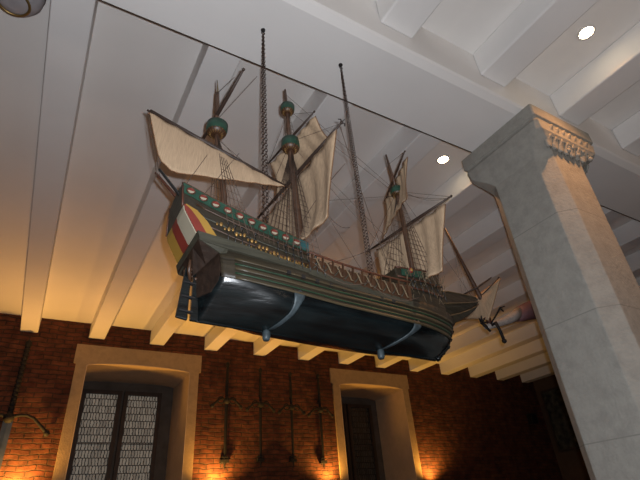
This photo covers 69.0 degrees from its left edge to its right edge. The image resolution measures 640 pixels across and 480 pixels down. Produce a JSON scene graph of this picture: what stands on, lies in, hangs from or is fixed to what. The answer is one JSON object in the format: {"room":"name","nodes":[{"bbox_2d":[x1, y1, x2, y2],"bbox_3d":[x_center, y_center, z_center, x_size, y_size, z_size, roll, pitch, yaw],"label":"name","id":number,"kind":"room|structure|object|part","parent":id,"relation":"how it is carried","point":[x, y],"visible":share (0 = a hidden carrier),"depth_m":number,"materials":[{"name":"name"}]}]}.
{"room":"museum","nodes":[
{"label":"museum","id":0,"kind":"room"},
{"bbox_2d":[0,313,562,479],"bbox_3d":[-0.916,3.774,6.950,13.520,4.210,1.100,14,-36,-27],"label":"wall","id":1,"kind":"structure","parent":0,"point":[466,427],"depth_m":7.12,"materials":[{"name":"red brick"}]},
{"bbox_2d":[0,340,49,468],"bbox_3d":[-3.578,2.489,5.143,0.918,2.880,0.115,14,-36,-27],"label":"sword","id":2,"kind":"object","parent":1,"relation":"attached to","point":[8,418],"visible":1,"depth_m":5.48,"materials":[{"name":"metal"}]},
{"bbox_3d":[-3.549,2.893,4.904,0.099,1.940,0.012,14,-36,-27],"label":"blade","id":3,"kind":"part","parent":2,"relation":"part of","materials":[{"name":"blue metal"}]},
{"bbox_2d":[20,0,98,332],"bbox_3d":[-2.474,-0.157,4.187,0.200,0.210,5.155,14,-36,-27],"label":"beam","id":4,"kind":"structure","parent":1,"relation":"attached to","point":[71,22],"depth_m":3.16,"materials":[{"name":"white paint"}]},
{"bbox_2d":[52,344,201,479],"bbox_3d":[-2.608,2.914,6.164,1.685,2.710,0.950,14,-36,-27],"label":"window","id":5,"kind":"structure","parent":1,"relation":"in","point":[130,414],"depth_m":6.59,"materials":[{"name":"stone"}]},
{"bbox_3d":[-3.094,3.121,6.223,0.540,2.180,0.059,14,-36,-27],"label":"casement frame","id":6,"kind":"part","parent":5,"relation":"part of","materials":[{"name":"brown wood"}]},
{"bbox_3d":[-3.099,3.126,6.231,0.430,2.070,0.010,14,-36,-27],"label":"leaded pane","id":7,"kind":"part","parent":5,"relation":"part of","materials":[{"name":"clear glass"}]},
{"bbox_3d":[-2.596,3.241,6.485,0.540,2.180,0.059,14,-36,-27],"label":"casement frame","id":8,"kind":"part","parent":5,"relation":"part of","materials":[{"name":"brown wood"}]},
{"bbox_3d":[-2.602,3.246,6.493,0.430,2.070,0.010,14,-36,-27],"label":"leaded pane","id":9,"kind":"part","parent":5,"relation":"part of","materials":[{"name":"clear glass"}]},
{"bbox_2d":[89,43,240,339],"bbox_3d":[-1.781,0.010,4.551,0.200,0.210,5.155,14,-36,-27],"label":"beam","id":10,"kind":"structure","parent":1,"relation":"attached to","point":[196,106],"depth_m":3.81,"materials":[{"name":"white paint"}]},
{"bbox_2d":[210,362,242,469],"bbox_3d":[-1.346,2.486,6.688,0.496,1.483,0.104,14,-36,-27],"label":"sword","id":11,"kind":"object","parent":1,"relation":"attached to","point":[226,400],"visible":1,"depth_m":6.72,"materials":[{"name":"metal"}]},
{"bbox_3d":[-1.329,2.730,6.544,0.051,0.915,0.012,14,-36,-27],"label":"blade","id":12,"kind":"part","parent":11,"relation":"part of","materials":[{"name":"metal"}]},
{"bbox_2d":[150,89,352,345],"bbox_3d":[-1.089,0.176,4.916,0.200,0.210,5.155,14,-36,-27],"label":"beam","id":13,"kind":"structure","parent":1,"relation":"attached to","point":[328,109],"depth_m":3.86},
{"bbox_2d":[246,368,275,466],"bbox_3d":[-0.883,2.608,6.927,0.490,1.419,0.099,14,-36,-27],"label":"sword","id":14,"kind":"object","parent":1,"relation":"attached to","point":[260,403],"visible":1,"depth_m":6.95,"materials":[{"name":"metal"}]},
{"bbox_3d":[-0.866,2.846,6.785,0.046,0.865,0.012,14,-36,-27],"label":"blade","id":15,"kind":"part","parent":14,"relation":"part of","materials":[{"name":"metal"}]},
{"bbox_2d":[278,372,305,466],"bbox_3d":[-0.432,2.727,7.157,0.490,1.404,0.099,14,-36,-27],"label":"sword","id":16,"kind":"object","parent":1,"relation":"attached to","point":[291,406],"visible":1,"depth_m":7.18,"materials":[{"name":"metal"}]},
{"bbox_3d":[-0.415,2.964,7.016,0.046,0.850,0.012,14,-36,-27],"label":"blade","id":17,"kind":"part","parent":16,"relation":"part of","materials":[{"name":"metal"}]},
{"bbox_2d":[307,373,333,467],"bbox_3d":[0.014,2.843,7.387,0.490,1.444,0.099,14,-36,-27],"label":"sword","id":18,"kind":"object","parent":1,"relation":"attached to","point":[320,409],"visible":1,"depth_m":7.41,"materials":[{"name":"metal"}]},
{"bbox_3d":[0.033,3.093,7.237,0.046,0.860,0.012,14,-36,-27],"label":"blade","id":19,"kind":"part","parent":18,"relation":"part of","materials":[{"name":"metal"}]},
{"bbox_2d":[204,126,440,350],"bbox_3d":[-0.397,0.342,5.281,0.200,0.210,5.155,14,-36,-27],"label":"ceiling beam","id":20,"kind":"structure","parent":1,"relation":"attached to","point":[416,144],"depth_m":4.02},
{"bbox_2d":[253,168,485,355],"bbox_3d":[0.296,0.509,5.645,0.200,0.210,5.155,14,-36,-27],"label":"ceiling beam","id":21,"kind":"structure","parent":1,"relation":"attached to","point":[459,185],"depth_m":4.40,"materials":[{"name":"white paint"}]},
{"bbox_2d":[329,368,422,479],"bbox_3d":[0.784,3.728,7.950,1.685,2.710,0.950,14,-36,-27],"label":"window","id":22,"kind":"structure","parent":1,"relation":"in","point":[376,436],"depth_m":8.40,"materials":[{"name":"stone"}]},
{"bbox_3d":[0.304,3.944,8.023,0.430,2.070,0.010,14,-36,-27],"label":"leaded pane","id":23,"kind":"part","parent":22,"relation":"part of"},
{"bbox_3d":[0.309,3.939,8.016,0.540,2.180,0.059,14,-36,-27],"label":"casement frame","id":24,"kind":"part","parent":22,"relation":"part of","materials":[{"name":"brown wood"}]},
{"bbox_3d":[0.807,4.058,8.278,0.540,2.180,0.059,14,-36,-27],"label":"casement frame","id":25,"kind":"part","parent":22,"relation":"part of","materials":[{"name":"brown wood"}]},
{"bbox_3d":[0.802,4.063,8.285,0.430,2.070,0.010,14,-36,-27],"label":"leaded pane","id":26,"kind":"part","parent":22,"relation":"part of","materials":[{"name":"glass"}]},
{"bbox_2d":[298,208,507,359],"bbox_3d":[0.988,0.675,6.010,0.200,0.210,5.155,14,-36,-27],"label":"ceiling beam","id":27,"kind":"structure","parent":1,"relation":"attached to","point":[491,229],"depth_m":4.98,"materials":[{"name":"white paint"}]},
{"bbox_2d":[338,206,621,364],"bbox_3d":[1.681,0.841,6.375,0.200,0.210,5.155,14,-36,-27],"label":"ceiling beam","id":28,"kind":"structure","parent":1,"relation":"attached to","point":[505,265],"depth_m":5.69,"materials":[{"name":"white paint"}]},
{"bbox_2d":[374,219,639,367],"bbox_3d":[2.373,1.007,6.739,0.200,0.210,5.155,14,-36,-27],"label":"ceiling beam","id":29,"kind":"structure","parent":1,"relation":"attached to","point":[627,235],"depth_m":6.26,"materials":[{"name":"white paint"}]},
{"bbox_2d":[468,337,546,377],"bbox_3d":[4.450,1.506,7.833,0.200,0.210,5.155,14,-36,-27],"label":"ceiling beam","id":30,"kind":"structure","parent":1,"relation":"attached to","point":[537,347],"depth_m":8.90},
{"bbox_2d":[495,352,550,379],"bbox_3d":[5.143,1.673,8.198,0.200,0.210,5.155,14,-36,-27],"label":"ceiling beam","id":31,"kind":"structure","parent":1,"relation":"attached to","point":[541,360],"depth_m":9.48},
{"bbox_2d":[408,250,639,371],"bbox_3d":[3.065,1.174,7.104,0.200,0.210,5.155,14,-36,-27],"label":"ceiling beam","id":32,"kind":"structure","parent":1,"relation":"attached to","point":[479,335],"depth_m":7.68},
{"bbox_2d":[526,413,538,423],"bbox_3d":[4.493,3.773,9.822,0.180,0.200,0.129,14,-36,-27],"label":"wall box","id":33,"kind":"object","parent":1,"relation":"attached to","point":[532,417],"visible":1,"depth_m":9.77,"materials":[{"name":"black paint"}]},
{"bbox_2d":[520,364,554,382],"bbox_3d":[5.835,1.839,8.562,0.200,0.210,5.155,14,-36,-27],"label":"ceiling beam","id":34,"kind":"structure","parent":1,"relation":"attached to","point":[545,371],"depth_m":10.05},
{"bbox_2d":[439,277,639,374],"bbox_3d":[3.758,1.340,7.469,0.200,0.210,5.155,14,-36,-27],"label":"ceiling beam","id":35,"kind":"structure","parent":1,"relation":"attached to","point":[527,334],"depth_m":8.30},
{"bbox_2d":[0,0,639,363],"bbox_3d":[1.582,-0.862,3.994,13.820,0.200,12.340,14,-36,-27],"label":"ceiling","id":36,"kind":"structure","parent":0,"point":[135,64],"depth_m":3.64,"materials":[{"name":"white paint"}]},
{"bbox_2d":[0,0,45,16],"bbox_3d":[-1.546,-1.299,2.398,0.244,0.280,0.244,14,-36,-27],"label":"lamp","id":37,"kind":"object","parent":36,"relation":"hanging from","point":[17,8],"visible":1,"depth_m":2.36,"materials":[{"name":"grey metal"}]},
{"bbox_2d":[261,28,268,222],"bbox_3d":[-0.252,-0.534,2.102,0.024,1.355,0.024,-12,-32,11],"label":"chain","id":38,"kind":"object","parent":36,"relation":"hanging from","point":[262,29],"visible":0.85,"depth_m":2.10,"materials":[{"name":"metal"}]},
{"bbox_2d":[147,68,478,361],"bbox_3d":[0.049,-0.152,2.017,1.581,1.322,0.714,9,-34,-21],"label":"model","id":39,"kind":"object","parent":36,"relation":"hanging from","point":[244,272],"visible":1,"depth_m":1.71},
{"bbox_3d":[-0.394,-0.066,1.533,0.119,0.098,0.007,16,-37,-25],"label":"quarter panel","id":40,"kind":"part","parent":39,"relation":"part of","materials":[{"name":"red paint"}]},
{"bbox_3d":[-0.258,-0.095,1.668,0.473,0.149,0.011,12,-35,-25],"label":"poop rail","id":41,"kind":"part","parent":39,"relation":"part of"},
{"bbox_3d":[-0.229,-0.017,1.619,0.420,0.169,0.017,12,-36,-26],"label":"moulding","id":42,"kind":"part","parent":39,"relation":"part of","materials":[{"name":"brown wood"}]},
{"bbox_3d":[-0.060,0.019,1.712,0.041,0.045,0.002,13,-36,-26],"label":"bulwark panel","id":43,"kind":"part","parent":39,"relation":"part of","materials":[{"name":"teal paint"}]},
{"bbox_3d":[-0.027,0.077,1.657,0.006,0.070,0.006,16,-37,-25],"label":"rail post","id":44,"kind":"part","parent":39,"relation":"part of","materials":[{"name":"brown wood"}]},
{"bbox_3d":[0.123,0.133,1.723,0.006,0.073,0.006,16,-37,-25],"label":"rail post","id":45,"kind":"part","parent":39,"relation":"part of","materials":[{"name":"brown wood"}]},
{"bbox_3d":[0.159,0.108,1.764,0.460,0.023,0.008,16,-37,-25],"label":"waist rail","id":46,"kind":"part","parent":39,"relation":"part of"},
{"bbox_3d":[0.160,0.145,1.740,0.006,0.074,0.006,16,-37,-25],"label":"rail post","id":47,"kind":"part","parent":39,"relation":"part of","materials":[{"name":"brown wood"}]},
{"bbox_3d":[0.272,0.180,1.794,0.006,0.081,0.006,16,-37,-25],"label":"rail post","id":48,"kind":"part","parent":39,"relation":"part of","materials":[{"name":"brown wood"}]},
{"bbox_3d":[0.310,0.191,1.812,0.006,0.084,0.006,16,-37,-25],"label":"rail post","id":49,"kind":"part","parent":39,"relation":"part of","materials":[{"name":"brown wood"}]},
{"bbox_3d":[0.347,0.202,1.830,0.006,0.087,0.006,16,-37,-25],"label":"rail post","id":50,"kind":"part","parent":39,"relation":"part of","materials":[{"name":"brown wood"}]},
{"bbox_3d":[0.422,0.163,1.950,0.293,0.132,0.023,20,-39,-34],"label":"forecastle rail","id":51,"kind":"part","parent":39,"relation":"part of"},
{"bbox_3d":[0.541,0.417,2.005,0.153,0.237,0.020,16,-37,-25],"label":"stem","id":52,"kind":"part","parent":39,"relation":"part of","materials":[{"name":"black paint"}]},
{"bbox_3d":[0.635,0.299,2.091,0.333,0.162,0.025,19,-39,-34],"label":"beakhead moulding","id":53,"kind":"part","parent":39,"relation":"part of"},
{"bbox_2d":[339,63,374,277],"bbox_3d":[0.172,-0.375,2.286,0.024,1.493,0.024,-11,-32,11],"label":"chain","id":54,"kind":"object","parent":36,"relation":"hanging from","point":[340,64],"visible":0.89,"depth_m":2.24,"materials":[{"name":"metal"}]},
{"bbox_2d":[376,0,441,37],"bbox_3d":[1.755,-2.590,0.827,0.235,0.210,5.330,14,-36,-27],"label":"ceiling beam","id":55,"kind":"structure","parent":36,"relation":"attached to","point":[406,17],"depth_m":2.61,"materials":[{"name":"white paint"}]},
{"bbox_2d":[436,154,449,163],"bbox_3d":[1.058,-0.692,3.997,0.116,0.010,0.116,14,-36,-27],"label":"recessed light","id":56,"kind":"object","parent":36,"relation":"in","point":[442,159],"visible":1,"depth_m":3.99,"materials":[{"name":"white"}]},
{"bbox_2d":[473,0,598,86],"bbox_3d":[2.447,-2.424,1.192,0.235,0.210,5.330,14,-36,-27],"label":"ceiling beam","id":57,"kind":"structure","parent":36,"relation":"attached to","point":[534,25],"depth_m":2.82,"materials":[{"name":"white paint"}]},
{"bbox_2d":[576,24,595,40],"bbox_3d":[1.732,-1.349,3.025,0.116,0.010,0.116,14,-36,-27],"label":"recessed light","id":58,"kind":"object","parent":36,"relation":"in","point":[587,31],"visible":1,"depth_m":3.02,"materials":[{"name":"white"}]},
{"bbox_2d":[550,21,639,124],"bbox_3d":[3.140,-2.258,1.556,0.235,0.210,5.330,14,-36,-27],"label":"ceiling beam","id":59,"kind":"structure","parent":36,"relation":"attached to","point":[616,69],"depth_m":3.18,"materials":[{"name":"white paint"}]},
{"bbox_2d":[612,111,639,155],"bbox_3d":[3.832,-2.091,1.921,0.235,0.210,5.330,14,-36,-27],"label":"ceiling beam","id":60,"kind":"structure","parent":36,"relation":"attached to","point":[627,133],"depth_m":3.71,"materials":[{"name":"white paint"}]},
{"bbox_3d":[1.797,-0.006,4.160,0.005,1.110,0.006,14,-36,-27],"label":"wire","id":61,"kind":"object","parent":36,"relation":"hanging from","visible":0},
{"bbox_2d":[444,228,535,343],"bbox_3d":[1.547,0.418,3.671,1.171,0.938,0.504,4,-33,-14],"label":"model","id":62,"kind":"object","parent":61,"relation":"hanging from","point":[486,298],"visible":0.56,"depth_m":3.43},
{"bbox_2d":[533,374,590,479],"bbox_3d":[7.790,2.220,5.632,0.300,4.210,10.940,14,-36,-27],"label":"wall","id":63,"kind":"structure","parent":0,"point":[571,463],"depth_m":9.53,"materials":[{"name":"red brick"}]},
{"bbox_2d":[103,0,639,220],"bbox_3d":[1.757,-0.776,3.622,13.220,0.360,0.455,14,-36,-27],"label":"ceiling beam","id":64,"kind":"structure","parent":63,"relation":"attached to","point":[425,82],"depth_m":2.75,"materials":[{"name":"white paint"}]},
{"bbox_2d":[540,386,579,451],"bbox_3d":[5.314,3.478,9.371,0.048,1.230,1.620,14,-36,-27],"label":"tapestry","id":65,"kind":"object","parent":63,"relation":"attached to","point":[563,432],"visible":0.4,"depth_m":9.77,"materials":[{"name":"brown fabric"}]},
{"bbox_3d":[1.900,2.881,1.683,13.820,0.200,12.340,14,-36,-27],"label":"floor","id":66,"kind":"structure","parent":0,"visible":0},
{"bbox_2d":[462,104,639,479],"bbox_3d":[1.631,0.957,2.393,0.649,3.848,0.643,14,-36,-27],"label":"stone pillar","id":67,"kind":"structure","parent":66,"relation":"on","point":[583,291],"depth_m":2.66,"materials":[{"name":"grey stone"}]},
{"bbox_3d":[-4.184,-0.323,-0.135,0.300,4.210,12.040,14,-36,-27],"label":"wall","id":68,"kind":"structure","parent":0,"visible":0},
{"bbox_2d":[99,0,639,221],"bbox_3d":[1.655,-0.523,3.700,13.220,0.034,0.005,14,-36,-27],"label":"trim","id":69,"kind":"structure","parent":68,"relation":"attached to","point":[99,0],"depth_m":2.69,"materials":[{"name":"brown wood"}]}
]}

